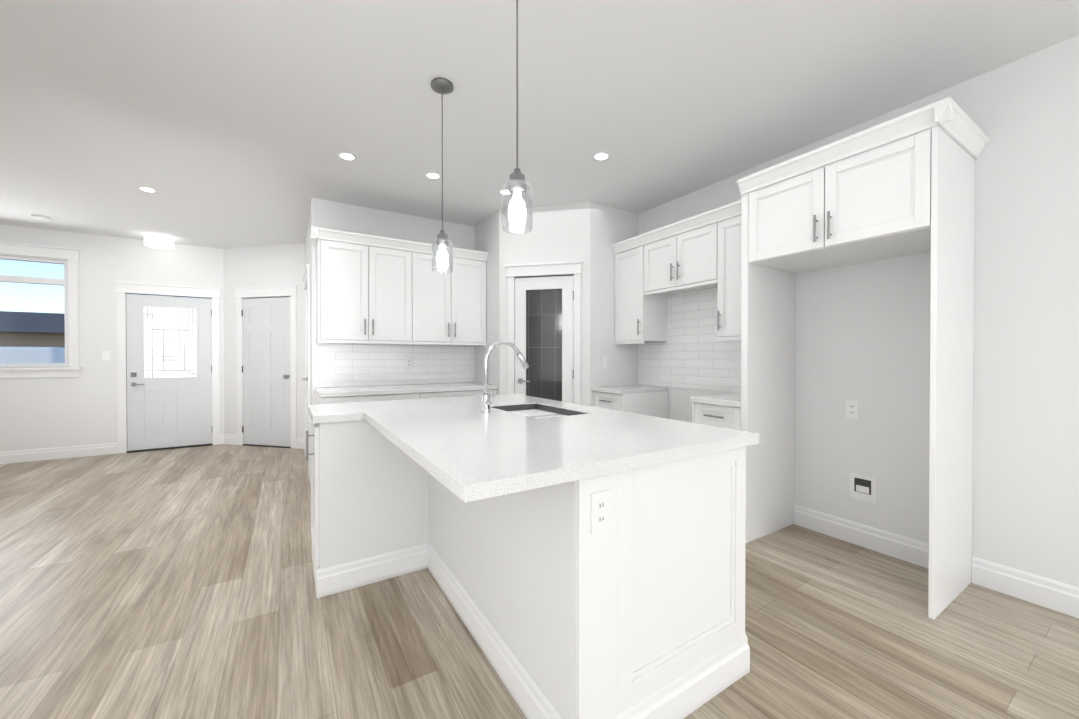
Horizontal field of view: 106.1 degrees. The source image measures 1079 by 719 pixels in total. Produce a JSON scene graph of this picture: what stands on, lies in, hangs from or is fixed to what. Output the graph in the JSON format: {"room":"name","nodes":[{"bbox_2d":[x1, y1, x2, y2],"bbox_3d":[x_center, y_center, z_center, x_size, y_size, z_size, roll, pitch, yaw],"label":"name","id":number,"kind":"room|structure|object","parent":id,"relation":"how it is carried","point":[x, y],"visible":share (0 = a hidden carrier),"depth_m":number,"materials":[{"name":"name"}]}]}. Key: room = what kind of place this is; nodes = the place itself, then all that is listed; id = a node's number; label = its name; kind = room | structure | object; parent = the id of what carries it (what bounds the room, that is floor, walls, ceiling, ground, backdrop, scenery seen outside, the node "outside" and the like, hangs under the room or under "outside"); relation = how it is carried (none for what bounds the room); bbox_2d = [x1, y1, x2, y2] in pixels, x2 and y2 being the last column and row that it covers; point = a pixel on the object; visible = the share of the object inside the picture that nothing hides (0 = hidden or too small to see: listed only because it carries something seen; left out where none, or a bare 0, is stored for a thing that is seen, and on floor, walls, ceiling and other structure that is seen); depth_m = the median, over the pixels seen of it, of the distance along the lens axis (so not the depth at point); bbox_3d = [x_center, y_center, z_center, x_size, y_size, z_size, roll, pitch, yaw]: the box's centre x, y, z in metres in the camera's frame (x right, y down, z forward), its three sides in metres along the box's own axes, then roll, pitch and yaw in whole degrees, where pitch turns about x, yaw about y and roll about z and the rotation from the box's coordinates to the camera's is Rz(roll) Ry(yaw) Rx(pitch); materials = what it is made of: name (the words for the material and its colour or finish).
{"room":"kitchen","nodes":[
{"label":"kitchen","id":0,"kind":"room"},
{"bbox_2d":[0,224,223,451],"bbox_3d":[-6.011,-0.176,4.807,3.720,2.740,0.140,0,0,-32],"label":"wall","id":1,"kind":"structure","parent":0,"point":[48,412],"depth_m":5.02,"materials":[{"name":"white paint"}]},
{"bbox_2d":[0,241,82,377],"bbox_3d":[-6.226,-0.563,4.619,1.430,1.557,0.150,0,0,-32],"label":"window","id":2,"kind":"structure","parent":1,"relation":"in","point":[68,258],"depth_m":4.86,"materials":[{"name":"white"}]},
{"bbox_2d":[0,443,116,463],"bbox_3d":[-6.435,1.126,4.463,2.565,0.140,0.016,0,0,-32],"label":"baseboard","id":3,"kind":"structure","parent":1,"relation":"attached to","point":[6,457],"depth_m":4.86,"materials":[{"name":"white wood"}]},
{"bbox_2d":[102,351,109,359],"bbox_3d":[-5.427,-0.048,5.081,0.070,0.116,0.011,0,0,-32],"label":"light switch","id":4,"kind":"object","parent":1,"relation":"attached to","point":[105,355],"visible":1,"depth_m":5.08,"materials":[{"name":"white plastic"}]},
{"bbox_2d":[113,281,220,453],"bbox_3d":[-4.929,0.100,5.436,1.074,2.179,0.135,0,0,-32],"label":"door frame","id":5,"kind":"structure","parent":1,"relation":"attached to","point":[122,288],"depth_m":5.29,"materials":[{"name":"white wood"}]},
{"bbox_2d":[126,294,211,450],"bbox_3d":[-4.905,0.166,5.406,0.862,2.008,0.098,0,0,-32],"label":"door leaf","id":6,"kind":"structure","parent":1,"relation":"in","point":[169,371],"depth_m":5.40,"materials":[{"name":"white paint"}]},
{"bbox_2d":[223,243,304,443],"bbox_3d":[-3.762,-0.182,5.605,1.398,2.740,0.120,0,0,13],"label":"wall","id":7,"kind":"structure","parent":0,"point":[271,265],"depth_m":5.57,"materials":[{"name":"white paint"}]},
{"bbox_2d":[241,297,290,446],"bbox_3d":[-3.728,0.167,5.524,0.812,2.013,0.103,0,0,13],"label":"closet door leaf","id":8,"kind":"structure","parent":7,"relation":"in","point":[266,368],"depth_m":5.54,"materials":[{"name":"white paint"}]},
{"bbox_2d":[234,285,297,448],"bbox_3d":[-3.715,0.099,5.558,1.024,2.179,0.115,0,0,13],"label":"door frame","id":9,"kind":"structure","parent":7,"relation":"attached to","point":[268,291],"depth_m":5.49,"materials":[{"name":"white wood"}]},
{"bbox_2d":[305,204,311,460],"bbox_3d":[-2.621,-0.175,4.709,0.120,2.740,1.680,0,0,-32],"label":"wall","id":10,"kind":"structure","parent":0,"point":[307,250],"depth_m":4.19,"materials":[{"name":"white paint"}]},
{"bbox_2d":[300,438,304,450],"bbox_3d":[-3.034,1.121,5.233,0.040,0.140,0.559,0,0,-32],"label":"baseboard","id":11,"kind":"structure","parent":10,"relation":"attached to","point":[302,440],"depth_m":5.40,"materials":[{"name":"white wood"}]},
{"bbox_2d":[302,324,307,430],"bbox_3d":[-2.629,0.174,4.596,0.093,2.013,0.762,0,0,-32],"label":"door leaf","id":12,"kind":"structure","parent":10,"relation":"in","point":[306,378],"depth_m":4.85,"materials":[{"name":"white paint"}]},
{"bbox_2d":[303,264,309,474],"bbox_3d":[-2.639,0.106,4.594,0.035,2.179,0.974,0,0,-32],"label":"door frame","id":13,"kind":"structure","parent":10,"relation":"attached to","point":[306,278],"depth_m":4.24,"materials":[{"name":"white wood"}]},
{"bbox_2d":[309,461,310,484],"bbox_3d":[-2.267,1.129,4.038,0.036,0.140,0.421,0,0,-32],"label":"baseboard","id":14,"kind":"structure","parent":10,"relation":"attached to","point":[310,461],"depth_m":4.06,"materials":[{"name":"white wood"}]},
{"bbox_2d":[311,197,474,404],"bbox_3d":[-0.935,-0.175,4.696,2.970,2.740,0.120,0,0,-32],"label":"wall","id":15,"kind":"structure","parent":0,"point":[327,214],"depth_m":4.12,"materials":[{"name":"white paint"}]},
{"bbox_2d":[318,343,474,387],"bbox_3d":[-1.438,0.045,4.309,1.608,0.440,0.008,0,0,-32],"label":"tile backsplash","id":16,"kind":"structure","parent":15,"relation":"attached to","point":[351,364],"depth_m":4.24,"materials":[{"name":"white tile"}]},
{"bbox_2d":[405,358,411,367],"bbox_3d":[-1.394,0.037,4.326,0.070,0.116,0.008,0,0,-32],"label":"outlet","id":17,"kind":"object","parent":16,"relation":"attached to","point":[408,362],"visible":1,"depth_m":4.32,"materials":[{"name":"white plastic"}]},
{"bbox_2d":[309,226,487,344],"bbox_3d":[-1.368,-0.657,4.126,1.678,1.008,0.382,0,0,-32],"label":"upper cabinet","id":18,"kind":"object","parent":15,"relation":"attached to","point":[370,294],"visible":1,"depth_m":3.94,"materials":[{"name":"white wood"}]},
{"bbox_2d":[0,444,1078,718],"bbox_3d":[-1.454,1.250,1.149,8.200,0.060,11.500,0,0,-32],"label":"floor","id":19,"kind":"structure","parent":0,"point":[168,584],"depth_m":1.85,"materials":[{"name":"brown wood"}]},
{"bbox_2d":[316,394,426,403],"bbox_3d":[-1.605,0.756,3.861,0.882,0.890,0.600,0,0,-32],"label":"base cabinet","id":20,"kind":"object","parent":19,"relation":"on","point":[362,397],"depth_m":3.59,"materials":[{"name":"white wood"}]},
{"bbox_2d":[315,382,498,397],"bbox_3d":[-1.286,0.289,4.038,1.638,0.039,0.630,0,0,-32],"label":"countertop","id":21,"kind":"structure","parent":20,"relation":"on","point":[439,388],"depth_m":3.79,"materials":[{"name":"white stone"}]},
{"bbox_2d":[427,390,496,397],"bbox_3d":[-0.965,0.753,4.258,0.864,0.890,0.600,0,0,-32],"label":"base cabinet","id":22,"kind":"object","parent":19,"relation":"on","point":[450,393],"depth_m":4.02,"materials":[{"name":"white wood"}]},
{"bbox_2d":[306,412,754,718],"bbox_3d":[-0.291,0.769,2.036,1.492,0.889,1.950,0,0,-32],"label":"kitchen island","id":23,"kind":"object","parent":19,"relation":"on","point":[579,561],"depth_m":1.43,"materials":[{"name":"white wood"}]},
{"bbox_2d":[308,404,361,419],"bbox_3d":[-1.181,0.301,2.334,0.240,0.039,0.560,0,0,-32],"label":"island countertop","id":24,"kind":"structure","parent":23,"relation":"on","point":[317,411],"depth_m":2.20,"materials":[{"name":"white stone"}]},
{"bbox_2d":[350,397,665,503],"bbox_3d":[-0.415,0.304,1.962,0.670,0.039,2.000,0,0,-32],"label":"island countertop","id":25,"kind":"structure","parent":23,"relation":"on","point":[481,455],"depth_m":1.33,"materials":[{"name":"white stone"}]},
{"bbox_2d":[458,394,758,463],"bbox_3d":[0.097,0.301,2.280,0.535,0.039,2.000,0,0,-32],"label":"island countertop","id":26,"kind":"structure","parent":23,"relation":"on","point":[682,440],"depth_m":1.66,"materials":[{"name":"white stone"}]},
{"bbox_2d":[490,404,577,415],"bbox_3d":[-0.019,0.407,2.291,0.370,0.238,0.600,0,0,-32],"label":"sink","id":27,"kind":"object","parent":26,"relation":"in","point":[526,409],"depth_m":2.49,"materials":[{"name":"grey metal"}]},
{"bbox_2d":[592,385,667,418],"bbox_3d":[0.884,0.735,3.977,0.638,0.930,0.406,0,0,-32],"label":"base cabinet","id":28,"kind":"object","parent":19,"relation":"on","point":[648,400],"visible":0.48,"depth_m":3.83,"materials":[{"name":"white wood"}]},
{"bbox_2d":[691,393,740,430],"bbox_3d":[1.479,0.742,3.017,0.638,0.930,0.386,0,0,-32],"label":"base cabinet","id":29,"kind":"object","parent":19,"relation":"on","point":[722,410],"visible":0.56,"depth_m":2.86,"materials":[{"name":"white wood"}]},
{"bbox_2d":[737,97,988,619],"bbox_3d":[1.838,0.019,2.412,0.660,2.385,1.007,0,0,-32],"label":"enclosure","id":30,"kind":"object","parent":19,"relation":"on","point":[913,194],"visible":1,"depth_m":2.16,"materials":[{"name":"white wood"}]},
{"bbox_2d":[0,0,1078,248],"bbox_3d":[-1.454,-1.550,1.128,8.200,0.060,11.500,0,0,-32],"label":"ceiling","id":31,"kind":"structure","parent":0,"point":[222,124],"depth_m":2.35,"materials":[{"name":"white paint"}]},
{"bbox_2d":[31,215,49,220],"bbox_3d":[-5.389,-1.525,4.383,0.136,0.035,0.136,0,0,-32],"label":"smoke detector","id":32,"kind":"object","parent":31,"relation":"attached to","point":[40,218],"visible":1,"depth_m":4.36,"materials":[{"name":"white plastic"}]},
{"bbox_2d":[138,187,155,191],"bbox_3d":[-3.546,-1.536,3.667,0.120,0.004,0.120,0,0,-32],"label":"recessed light","id":33,"kind":"object","parent":31,"relation":"in","point":[146,189],"visible":1,"depth_m":3.66,"materials":[{"name":"white"}]},
{"bbox_2d":[144,235,173,248],"bbox_3d":[-4.796,-1.486,5.116,0.270,0.124,0.270,0,0,-32],"label":"drum light","id":34,"kind":"object","parent":31,"relation":"attached to","point":[158,241],"visible":1,"depth_m":5.04,"materials":[{"name":"white glass"}]},
{"bbox_2d":[338,152,355,159],"bbox_3d":[-1.451,-1.531,3.060,0.120,0.004,0.120,0,0,-32],"label":"recessed light","id":35,"kind":"object","parent":31,"relation":"in","point":[345,156],"visible":1,"depth_m":3.06,"materials":[{"name":"white"}]},
{"bbox_2d":[426,172,439,178],"bbox_3d":[-0.888,-1.534,3.385,0.120,0.004,0.120,0,0,-32],"label":"recessed light","id":36,"kind":"object","parent":31,"relation":"in","point":[432,175],"visible":1,"depth_m":3.38,"materials":[{"name":"white"}]},
{"bbox_2d":[431,78,452,272],"bbox_3d":[-0.542,-1.010,2.262,0.124,1.034,0.124,0,0,-32],"label":"pendant light","id":37,"kind":"object","parent":31,"relation":"hanging from","point":[442,86],"visible":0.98,"depth_m":2.25,"materials":[{"name":"glass"}]},
{"bbox_2d":[502,0,532,233],"bbox_3d":[-0.084,-1.005,1.523,0.124,1.034,0.124,0,0,-32],"label":"pendant light","id":38,"kind":"object","parent":31,"relation":"hanging from","point":[517,185],"visible":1,"depth_m":1.51,"materials":[{"name":"glass"}]},
{"bbox_2d":[593,152,608,160],"bbox_3d":[0.467,-1.531,3.060,0.120,0.004,0.120,0,0,-32],"label":"recessed light","id":39,"kind":"object","parent":31,"relation":"in","point":[600,156],"visible":1,"depth_m":3.06,"materials":[{"name":"white"}]},
{"bbox_2d":[475,202,637,406],"bbox_3d":[0.147,-0.174,4.525,1.310,2.740,1.310,0,0,-32],"label":"wall","id":40,"kind":"structure","parent":0,"point":[589,234],"depth_m":4.09,"materials":[{"name":"white paint"}]},
{"bbox_2d":[505,260,582,403],"bbox_3d":[0.038,0.117,4.063,0.794,2.164,0.035,0,0,13],"label":"door frame","id":41,"kind":"structure","parent":40,"relation":"attached to","point":[546,268],"depth_m":4.04,"materials":[{"name":"white wood"}]},
{"bbox_2d":[515,276,573,402],"bbox_3d":[0.044,0.178,4.071,0.612,2.018,0.093,0,0,13],"label":"door leaf","id":42,"kind":"structure","parent":40,"relation":"in","point":[544,325],"depth_m":4.09,"materials":[{"name":"white wood"}]},
{"bbox_2d":[602,357,606,367],"bbox_3d":[0.652,0.029,4.062,0.070,0.116,0.011,0,0,-32],"label":"light switch","id":43,"kind":"object","parent":40,"relation":"attached to","point":[604,362],"visible":1,"depth_m":4.06,"materials":[{"name":"white plastic"}]},
{"bbox_2d":[638,35,1078,586],"bbox_3d":[2.554,-0.156,2.000,0.120,2.740,8.380,0,0,-32],"label":"wall","id":44,"kind":"structure","parent":0,"point":[862,333],"depth_m":2.16,"materials":[{"name":"white paint"}]},
{"bbox_2d":[614,244,666,343],"bbox_3d":[1.010,-0.626,4.056,0.330,0.890,0.388,0,0,-32],"label":"upper cabinet","id":45,"kind":"object","parent":44,"relation":"attached to","point":[640,318],"depth_m":3.93,"materials":[{"name":"white wood"}]},
{"bbox_2d":[643,220,718,295],"bbox_3d":[1.315,-0.847,3.562,0.330,0.440,0.770,0,0,-32],"label":"upper cabinet","id":46,"kind":"object","parent":44,"relation":"attached to","point":[649,278],"depth_m":3.43,"materials":[{"name":"white wood"}]},
{"bbox_2d":[638,287,740,392],"bbox_3d":[1.448,-0.178,3.661,0.008,0.896,1.526,0,0,-32],"label":"tile backsplash","id":47,"kind":"structure","parent":44,"relation":"attached to","point":[692,352],"depth_m":3.72,"materials":[{"name":"white tile"}]},
{"bbox_2d":[715,212,741,339],"bbox_3d":[1.615,-0.619,3.080,0.330,0.890,0.368,0,0,-32],"label":"upper cabinet","id":48,"kind":"object","parent":44,"relation":"attached to","point":[728,285],"depth_m":3.07,"materials":[{"name":"white wood"}]},
{"bbox_2d":[846,400,858,418],"bbox_3d":[2.062,0.329,2.675,0.008,0.116,0.070,0,0,-32],"label":"outlet","id":49,"kind":"object","parent":44,"relation":"attached to","point":[852,409],"visible":1,"depth_m":2.67,"materials":[{"name":"white plastic"}]},
{"bbox_2d":[850,473,875,502],"bbox_3d":[2.093,0.830,2.627,0.008,0.160,0.140,0,0,-32],"label":"outlet box","id":50,"kind":"object","parent":44,"relation":"attached to","point":[862,487],"visible":1,"depth_m":2.62,"materials":[{"name":"white plastic"}]},
{"bbox_2d":[794,505,1078,617],"bbox_3d":[3.257,1.153,0.747,0.016,0.140,5.255,0,0,-32],"label":"baseboard","id":51,"kind":"structure","parent":44,"relation":"attached to","point":[1061,597],"depth_m":2.20,"materials":[{"name":"white wood"}]},
{"label":"outside","id":52,"kind":"structure","parent":0,"visible":0},
{"bbox_3d":[-27.862,1.416,22.486,50.000,0.100,52.200,0,0,-32],"label":"ground","id":53,"kind":"structure","parent":52,"visible":0},
{"bbox_2d":[0,311,64,347],"bbox_3d":[-30.991,-0.655,21.825,25.200,4.048,11.200,0,0,-32],"label":"house","id":54,"kind":"structure","parent":53,"relation":"on","point":[28,326],"depth_m":20.19,"materials":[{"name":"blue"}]},
{"bbox_2d":[0,347,64,363],"bbox_3d":[-15.361,0.544,11.523,4.700,1.798,2.000,0,0,-32],"label":"vehicle","id":55,"kind":"object","parent":53,"relation":"on","point":[46,355],"depth_m":11.25,"materials":[{"name":"white"}]}
]}

